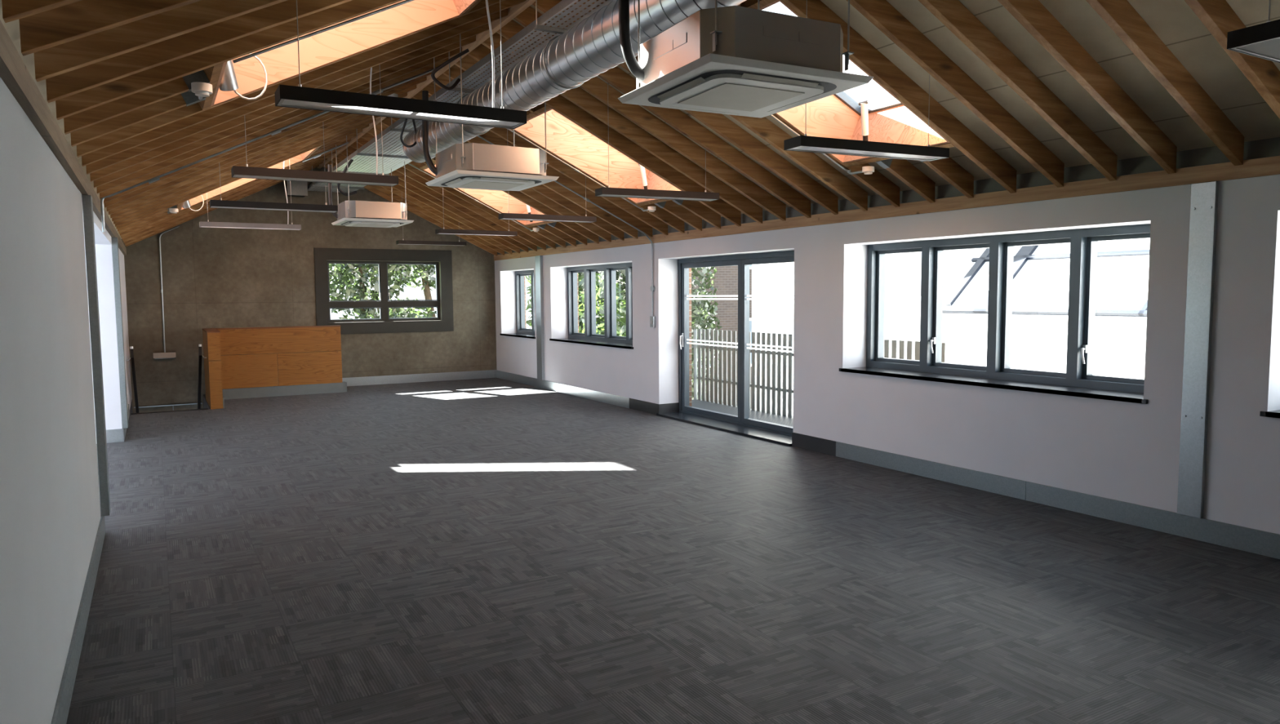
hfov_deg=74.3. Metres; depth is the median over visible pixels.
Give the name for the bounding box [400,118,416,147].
cable loop
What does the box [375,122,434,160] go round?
rafter
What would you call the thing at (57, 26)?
rafter
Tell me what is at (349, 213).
air conditioner
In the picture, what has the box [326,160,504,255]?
rafter
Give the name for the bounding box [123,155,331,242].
rafter
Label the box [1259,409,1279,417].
windowsill
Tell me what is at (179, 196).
rafter
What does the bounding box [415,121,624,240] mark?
rafter
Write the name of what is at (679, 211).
rafter
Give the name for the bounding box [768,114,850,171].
conduit
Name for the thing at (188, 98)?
rafter
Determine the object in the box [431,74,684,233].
rafter
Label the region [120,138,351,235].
rafter
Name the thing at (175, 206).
rafter
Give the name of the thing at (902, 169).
rafter
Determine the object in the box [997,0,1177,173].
rafter
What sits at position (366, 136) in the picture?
rafter
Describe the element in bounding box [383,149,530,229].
conduit
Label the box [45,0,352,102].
rafter
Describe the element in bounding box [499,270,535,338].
window
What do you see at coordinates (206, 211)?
rafter
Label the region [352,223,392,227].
grille
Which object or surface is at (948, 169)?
rafter
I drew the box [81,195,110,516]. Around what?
steel column
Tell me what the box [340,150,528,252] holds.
rafter
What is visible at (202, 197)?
skylight
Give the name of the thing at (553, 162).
rafter
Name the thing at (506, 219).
diffuser
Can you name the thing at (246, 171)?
pendant light
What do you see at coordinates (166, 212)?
rafter
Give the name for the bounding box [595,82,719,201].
pendant light
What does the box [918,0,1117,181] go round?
rafter
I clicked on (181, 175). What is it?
rafter
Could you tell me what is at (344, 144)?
conduit
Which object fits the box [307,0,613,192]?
cable tray
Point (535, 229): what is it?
junction box
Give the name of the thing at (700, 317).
tree
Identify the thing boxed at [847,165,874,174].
smoke detector
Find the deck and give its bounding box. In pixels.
[692,399,793,426]
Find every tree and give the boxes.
[328,263,422,319]
[368,264,436,318]
[577,266,723,399]
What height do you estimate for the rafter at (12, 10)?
1.653 m
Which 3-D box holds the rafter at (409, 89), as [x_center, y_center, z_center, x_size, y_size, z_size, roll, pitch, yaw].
[-3.788,-2.327,8.727,2.994,1.653,0.050,-3,5,-30]
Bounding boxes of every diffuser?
[201,226,285,229]
[213,206,333,212]
[235,174,393,185]
[281,99,519,127]
[445,233,513,235]
[506,218,591,222]
[600,194,713,200]
[791,146,940,159]
[1237,38,1279,58]
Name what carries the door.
in the wall at (1125, 451)
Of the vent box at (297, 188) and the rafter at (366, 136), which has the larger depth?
the vent box at (297, 188)
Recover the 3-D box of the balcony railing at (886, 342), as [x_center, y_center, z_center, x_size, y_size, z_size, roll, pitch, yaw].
[1.690,0.251,11.148,1.020,1.200,4.966,-3,5,-30]
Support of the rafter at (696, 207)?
attached to the ceiling
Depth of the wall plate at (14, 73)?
3.38 m
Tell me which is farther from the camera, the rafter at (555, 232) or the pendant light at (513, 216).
the rafter at (555, 232)
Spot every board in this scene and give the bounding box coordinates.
[317,0,535,168]
[497,137,1279,254]
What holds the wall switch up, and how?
attached to the wall at (1125, 451)
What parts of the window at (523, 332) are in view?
sill, frame, sash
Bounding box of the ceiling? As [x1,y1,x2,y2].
[0,0,1279,239]
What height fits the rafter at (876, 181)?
1.702 m
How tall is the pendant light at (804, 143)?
1.108 m
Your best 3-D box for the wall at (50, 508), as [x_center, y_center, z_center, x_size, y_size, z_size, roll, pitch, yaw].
[-1.484,0.362,1.601,0.250,2.345,9.400,-3,5,-30]
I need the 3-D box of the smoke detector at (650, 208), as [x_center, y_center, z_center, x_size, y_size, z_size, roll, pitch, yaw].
[0.095,-1.867,10.364,0.100,0.058,0.294,-3,5,-30]
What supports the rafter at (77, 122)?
attached to the ceiling
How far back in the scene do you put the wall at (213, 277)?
14.79 m
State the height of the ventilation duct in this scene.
0.377 m
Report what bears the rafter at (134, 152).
attached to the ceiling
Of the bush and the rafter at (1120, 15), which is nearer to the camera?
the rafter at (1120, 15)
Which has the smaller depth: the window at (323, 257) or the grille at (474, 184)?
the grille at (474, 184)
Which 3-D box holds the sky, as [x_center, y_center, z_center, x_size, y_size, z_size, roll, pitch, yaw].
[11.968,-1.260,8.182,7.013,10.731,26.400,-3,5,-30]
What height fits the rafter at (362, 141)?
1.702 m
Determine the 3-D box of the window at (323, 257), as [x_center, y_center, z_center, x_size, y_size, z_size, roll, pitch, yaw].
[-4.790,-1.333,15.916,2.525,1.565,0.187,-3,5,-30]
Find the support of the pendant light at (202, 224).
hanging from the ceiling
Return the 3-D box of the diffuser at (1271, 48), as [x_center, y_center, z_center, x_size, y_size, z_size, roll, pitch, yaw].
[2.764,-1.200,3.385,1.168,0.001,0.148,-3,5,-30]
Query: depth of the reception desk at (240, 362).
14.04 m
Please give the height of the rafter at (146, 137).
1.653 m
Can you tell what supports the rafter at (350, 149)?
attached to the ceiling
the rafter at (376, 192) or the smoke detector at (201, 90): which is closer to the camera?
the smoke detector at (201, 90)
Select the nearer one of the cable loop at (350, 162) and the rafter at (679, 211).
the rafter at (679, 211)
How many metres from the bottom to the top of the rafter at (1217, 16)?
1.702 m
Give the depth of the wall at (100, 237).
8.19 m
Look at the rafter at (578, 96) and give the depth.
8.66 m
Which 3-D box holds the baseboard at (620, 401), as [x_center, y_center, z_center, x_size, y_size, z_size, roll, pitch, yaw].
[-1.524,0.419,14.661,0.013,0.151,5.507,-3,5,-30]
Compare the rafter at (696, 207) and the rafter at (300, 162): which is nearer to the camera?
the rafter at (696, 207)
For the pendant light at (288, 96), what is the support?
hanging from the ceiling
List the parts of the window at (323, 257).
sash, sash, frame, sash, sash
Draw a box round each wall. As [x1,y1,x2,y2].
[0,77,100,723]
[81,195,111,244]
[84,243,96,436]
[94,238,132,430]
[121,167,497,413]
[494,174,1279,534]
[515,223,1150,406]
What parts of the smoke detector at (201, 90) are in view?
box lid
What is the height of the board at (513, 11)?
0.180 m
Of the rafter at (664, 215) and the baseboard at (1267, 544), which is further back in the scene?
the rafter at (664, 215)
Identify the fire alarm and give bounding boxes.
[387,93,398,97]
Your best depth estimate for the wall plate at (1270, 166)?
6.87 m
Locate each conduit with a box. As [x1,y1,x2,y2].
[100,67,435,232]
[159,226,179,352]
[232,0,413,63]
[302,142,348,162]
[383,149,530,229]
[477,135,655,315]
[506,128,643,209]
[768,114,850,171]
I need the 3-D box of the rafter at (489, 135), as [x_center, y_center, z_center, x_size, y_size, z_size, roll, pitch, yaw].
[-1.246,-2.474,10.642,3.224,1.702,0.050,-3,5,-30]
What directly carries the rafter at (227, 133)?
attached to the ceiling
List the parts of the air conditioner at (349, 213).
hanging rod, hanging rod, casing, panel, plate, plate, hanging rod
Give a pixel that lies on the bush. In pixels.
(620, 312)
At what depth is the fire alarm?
8.93 m
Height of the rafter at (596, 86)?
1.702 m
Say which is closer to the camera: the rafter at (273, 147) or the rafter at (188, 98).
the rafter at (188, 98)
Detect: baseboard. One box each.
[51,515,105,723]
[106,404,129,443]
[342,369,496,386]
[496,369,629,408]
[629,398,835,456]
[835,441,1279,559]
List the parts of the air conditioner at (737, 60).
hanging rod, plate, hanging rod, plate, casing, panel, plate, hanging rod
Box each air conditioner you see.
[327,135,413,227]
[422,34,559,191]
[617,0,873,118]
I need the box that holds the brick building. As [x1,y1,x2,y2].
[582,264,751,408]
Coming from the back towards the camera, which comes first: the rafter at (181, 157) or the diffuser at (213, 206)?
the diffuser at (213, 206)
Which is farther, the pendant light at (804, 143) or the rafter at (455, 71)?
the rafter at (455, 71)
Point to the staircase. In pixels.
(173, 405)
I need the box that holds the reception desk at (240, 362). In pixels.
[201,324,346,408]
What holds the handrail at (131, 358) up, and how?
attached to the wall at (104, 255)
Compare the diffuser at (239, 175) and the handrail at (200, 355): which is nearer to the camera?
the diffuser at (239, 175)
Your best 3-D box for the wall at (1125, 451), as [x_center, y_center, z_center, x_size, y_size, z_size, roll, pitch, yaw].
[1.911,-0.248,8.924,0.315,2.345,18.765,-3,5,-30]
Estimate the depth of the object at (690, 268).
11.73 m
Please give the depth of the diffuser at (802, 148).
5.49 m
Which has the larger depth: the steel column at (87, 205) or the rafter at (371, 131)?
the rafter at (371, 131)
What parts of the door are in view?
handle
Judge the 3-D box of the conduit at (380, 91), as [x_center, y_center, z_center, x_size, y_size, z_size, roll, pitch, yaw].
[-3.211,-2.006,7.696,2.937,1.722,0.036,-3,5,-30]
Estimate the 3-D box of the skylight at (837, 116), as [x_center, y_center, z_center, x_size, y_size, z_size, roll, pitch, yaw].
[1.401,-2.255,6.400,1.912,1.279,1.150,-3,5,-30]
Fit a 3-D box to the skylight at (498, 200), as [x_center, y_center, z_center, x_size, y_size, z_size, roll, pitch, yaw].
[-2.184,-2.725,12.627,1.912,1.279,1.150,-3,5,-30]
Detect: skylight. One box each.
[176,146,320,211]
[198,0,481,110]
[419,156,555,226]
[514,102,681,206]
[740,0,955,167]
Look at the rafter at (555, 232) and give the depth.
13.40 m
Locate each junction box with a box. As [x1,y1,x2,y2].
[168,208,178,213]
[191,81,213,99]
[529,227,539,231]
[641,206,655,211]
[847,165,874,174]
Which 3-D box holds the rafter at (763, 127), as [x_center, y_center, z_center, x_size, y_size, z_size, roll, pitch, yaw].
[0.746,-2.212,7.183,3.224,1.702,0.050,-3,5,-30]
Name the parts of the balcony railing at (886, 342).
rail, rail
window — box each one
[313,248,453,334]
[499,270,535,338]
[549,262,633,349]
[839,224,1150,404]
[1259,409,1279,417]
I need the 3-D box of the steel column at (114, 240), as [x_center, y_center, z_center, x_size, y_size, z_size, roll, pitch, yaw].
[-6.018,-0.333,9.780,0.056,2.189,0.248,-3,5,-30]
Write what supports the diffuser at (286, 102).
attached to the pendant light at (288, 96)
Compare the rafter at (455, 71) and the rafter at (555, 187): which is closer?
the rafter at (455, 71)
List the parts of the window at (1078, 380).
sash, handle, sash, sill, sash, handle, sash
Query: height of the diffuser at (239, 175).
0.001 m
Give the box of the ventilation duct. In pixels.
[402,0,746,163]
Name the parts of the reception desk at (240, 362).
panel, panel, panel, panel, panel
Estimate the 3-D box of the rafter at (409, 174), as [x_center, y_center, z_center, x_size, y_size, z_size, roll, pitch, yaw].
[-3.038,-2.709,13.755,3.224,1.702,0.050,-3,5,-30]
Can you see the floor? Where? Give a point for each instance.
(486, 550)
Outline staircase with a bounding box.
[131,402,208,414]
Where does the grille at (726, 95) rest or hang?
attached to the air conditioner at (737, 60)
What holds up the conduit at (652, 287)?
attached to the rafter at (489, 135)
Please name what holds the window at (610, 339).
in the wall at (1125, 451)
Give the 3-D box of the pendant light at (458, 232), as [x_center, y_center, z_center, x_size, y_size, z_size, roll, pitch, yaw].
[-2.417,-2.408,12.476,1.200,1.052,0.180,-3,5,-30]
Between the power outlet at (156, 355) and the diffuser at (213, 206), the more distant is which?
the power outlet at (156, 355)
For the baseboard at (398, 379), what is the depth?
16.25 m
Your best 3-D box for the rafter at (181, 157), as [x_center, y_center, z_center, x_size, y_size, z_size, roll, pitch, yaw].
[-2.991,-2.222,7.343,2.994,1.653,0.050,-3,5,-30]
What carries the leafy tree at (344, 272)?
on the grass
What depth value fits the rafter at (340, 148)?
12.39 m
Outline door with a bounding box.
[656,250,794,446]
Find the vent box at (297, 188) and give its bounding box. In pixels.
[284,180,307,197]
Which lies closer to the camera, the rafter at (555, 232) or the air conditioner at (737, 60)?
the air conditioner at (737, 60)
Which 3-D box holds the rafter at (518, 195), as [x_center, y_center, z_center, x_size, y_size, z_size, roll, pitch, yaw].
[-2.042,-2.578,12.026,3.224,1.702,0.050,-3,5,-30]
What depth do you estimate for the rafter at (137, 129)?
5.12 m
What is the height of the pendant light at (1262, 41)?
1.085 m
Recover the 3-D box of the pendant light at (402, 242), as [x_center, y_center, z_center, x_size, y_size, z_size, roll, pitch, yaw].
[-3.674,-2.566,14.863,1.200,1.004,0.180,-3,5,-30]
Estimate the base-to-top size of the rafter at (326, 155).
1.653 m
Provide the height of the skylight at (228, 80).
1.321 m
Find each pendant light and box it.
[199,159,301,230]
[209,130,337,213]
[231,66,398,186]
[274,0,526,128]
[395,194,466,245]
[435,186,517,236]
[498,128,596,222]
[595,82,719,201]
[783,0,949,161]
[1226,0,1279,62]
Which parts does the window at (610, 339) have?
sash, sill, sash, sash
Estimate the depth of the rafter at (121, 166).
6.45 m
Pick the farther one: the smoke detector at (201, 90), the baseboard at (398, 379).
the baseboard at (398, 379)
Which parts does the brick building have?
pane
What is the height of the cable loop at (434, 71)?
0.324 m
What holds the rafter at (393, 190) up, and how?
attached to the ceiling
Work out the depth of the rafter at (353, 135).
12.02 m
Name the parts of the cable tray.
hanger rod, hanger rod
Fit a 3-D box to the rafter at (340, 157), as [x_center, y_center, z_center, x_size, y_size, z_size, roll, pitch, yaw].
[-3.635,-2.787,14.793,3.224,1.702,0.050,-3,5,-30]
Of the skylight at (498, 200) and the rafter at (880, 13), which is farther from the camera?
the skylight at (498, 200)
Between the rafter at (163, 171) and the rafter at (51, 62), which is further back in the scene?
the rafter at (163, 171)
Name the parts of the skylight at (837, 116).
frame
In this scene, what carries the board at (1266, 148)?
on the wall plate at (1270, 166)
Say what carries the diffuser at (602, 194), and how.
attached to the pendant light at (603, 191)
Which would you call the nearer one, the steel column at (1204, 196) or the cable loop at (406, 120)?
the steel column at (1204, 196)
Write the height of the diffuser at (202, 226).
0.001 m
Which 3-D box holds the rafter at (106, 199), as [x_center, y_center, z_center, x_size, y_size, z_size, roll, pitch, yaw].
[-3.390,-2.275,8.035,2.994,1.653,0.050,-3,5,-30]
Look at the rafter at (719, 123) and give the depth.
7.86 m
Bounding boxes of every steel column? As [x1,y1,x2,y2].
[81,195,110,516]
[111,237,128,428]
[534,255,544,380]
[1177,181,1218,518]
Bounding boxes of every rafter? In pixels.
[1,0,82,22]
[18,0,201,56]
[34,0,287,81]
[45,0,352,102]
[55,0,403,119]
[63,70,209,134]
[70,91,205,146]
[76,0,505,157]
[81,0,526,166]
[85,8,507,174]
[89,22,491,182]
[93,35,475,187]
[96,46,462,193]
[99,57,448,199]
[103,68,433,203]
[104,75,426,208]
[106,84,416,211]
[108,92,407,215]
[110,114,367,218]
[111,115,372,221]
[113,115,380,224]
[115,118,375,226]
[115,124,368,229]
[117,204,177,231]
[118,211,170,233]
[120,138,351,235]
[120,146,342,237]
[121,146,341,239]
[122,151,335,240]
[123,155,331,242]
[124,158,327,244]
[124,161,323,245]
[125,164,319,246]
[312,133,356,154]
[316,128,362,150]
[322,164,497,256]
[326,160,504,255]
[330,157,511,254]
[335,153,519,253]
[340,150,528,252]
[344,146,537,251]
[350,142,546,250]
[355,137,555,248]
[361,132,565,248]
[367,127,426,164]
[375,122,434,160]
[380,116,599,244]
[387,116,611,242]
[410,97,637,239]
[412,90,652,237]
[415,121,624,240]
[421,82,667,235]
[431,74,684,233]
[442,64,481,88]
[454,54,533,112]
[467,43,741,226]
[481,31,762,223]
[497,19,786,221]
[513,6,810,217]
[532,0,838,214]
[537,223,576,246]
[546,222,586,244]
[573,0,867,211]
[653,200,702,231]
[671,200,720,229]
[772,113,899,207]
[781,0,1017,193]
[846,0,1064,187]
[875,158,935,203]
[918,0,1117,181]
[920,156,973,198]
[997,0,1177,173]
[1085,0,1244,165]
[1184,0,1279,119]
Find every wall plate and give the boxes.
[0,19,126,255]
[493,155,1279,260]
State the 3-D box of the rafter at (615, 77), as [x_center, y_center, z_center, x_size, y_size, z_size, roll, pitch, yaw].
[0.347,-2.264,7.875,3.224,1.702,0.050,-3,5,-30]
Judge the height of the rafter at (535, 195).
1.702 m
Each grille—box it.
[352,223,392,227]
[458,181,524,190]
[677,82,804,111]
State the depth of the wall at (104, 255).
9.64 m
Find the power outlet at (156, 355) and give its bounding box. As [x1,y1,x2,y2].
[153,351,176,359]
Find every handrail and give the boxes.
[125,346,138,413]
[197,344,206,408]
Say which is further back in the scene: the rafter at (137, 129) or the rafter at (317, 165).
the rafter at (317, 165)
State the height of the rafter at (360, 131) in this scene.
0.478 m
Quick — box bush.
[525,271,626,336]
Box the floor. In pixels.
[66,377,1279,723]
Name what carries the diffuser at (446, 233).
attached to the pendant light at (458, 232)
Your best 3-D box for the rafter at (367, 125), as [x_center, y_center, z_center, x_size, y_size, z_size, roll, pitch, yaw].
[-4.983,-2.484,10.803,2.994,1.653,0.050,-3,5,-30]
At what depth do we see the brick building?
25.70 m
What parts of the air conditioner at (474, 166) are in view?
hanging rod, plate, hanging rod, casing, plate, panel, plate, hanging rod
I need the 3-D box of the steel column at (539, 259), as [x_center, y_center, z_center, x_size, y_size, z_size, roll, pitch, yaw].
[-1.769,-0.777,14.938,0.054,2.189,0.220,-3,5,-30]
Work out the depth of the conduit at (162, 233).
14.01 m
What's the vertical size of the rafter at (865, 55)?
1.702 m
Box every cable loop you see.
[337,157,356,195]
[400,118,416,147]
[431,48,469,90]
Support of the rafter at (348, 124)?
attached to the ceiling
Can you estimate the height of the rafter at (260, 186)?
1.653 m
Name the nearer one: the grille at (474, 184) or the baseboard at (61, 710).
the baseboard at (61, 710)
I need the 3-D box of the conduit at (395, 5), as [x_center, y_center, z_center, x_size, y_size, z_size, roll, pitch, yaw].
[-1.390,-1.937,4.629,1.557,0.782,0.016,-3,5,-30]
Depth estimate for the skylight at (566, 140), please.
10.00 m
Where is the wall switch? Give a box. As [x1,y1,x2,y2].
[649,315,655,327]
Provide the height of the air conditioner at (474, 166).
1.320 m
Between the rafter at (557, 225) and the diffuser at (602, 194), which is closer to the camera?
the diffuser at (602, 194)
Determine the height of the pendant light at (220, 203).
1.025 m
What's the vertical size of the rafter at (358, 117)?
1.653 m
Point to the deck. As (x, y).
(769, 417)
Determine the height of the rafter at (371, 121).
1.653 m
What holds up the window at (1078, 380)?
in the wall at (1125, 451)
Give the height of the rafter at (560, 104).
1.702 m
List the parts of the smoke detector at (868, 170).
box lid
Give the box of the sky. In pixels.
[751,15,1150,416]
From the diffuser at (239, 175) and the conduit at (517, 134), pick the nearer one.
the diffuser at (239, 175)
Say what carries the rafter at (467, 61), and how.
attached to the ceiling
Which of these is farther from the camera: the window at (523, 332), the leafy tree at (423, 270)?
the leafy tree at (423, 270)
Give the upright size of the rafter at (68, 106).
1.653 m
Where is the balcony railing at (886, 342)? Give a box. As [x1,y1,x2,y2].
[691,328,946,417]
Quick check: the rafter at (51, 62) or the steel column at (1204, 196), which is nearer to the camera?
the rafter at (51, 62)
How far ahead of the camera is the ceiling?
5.29 m

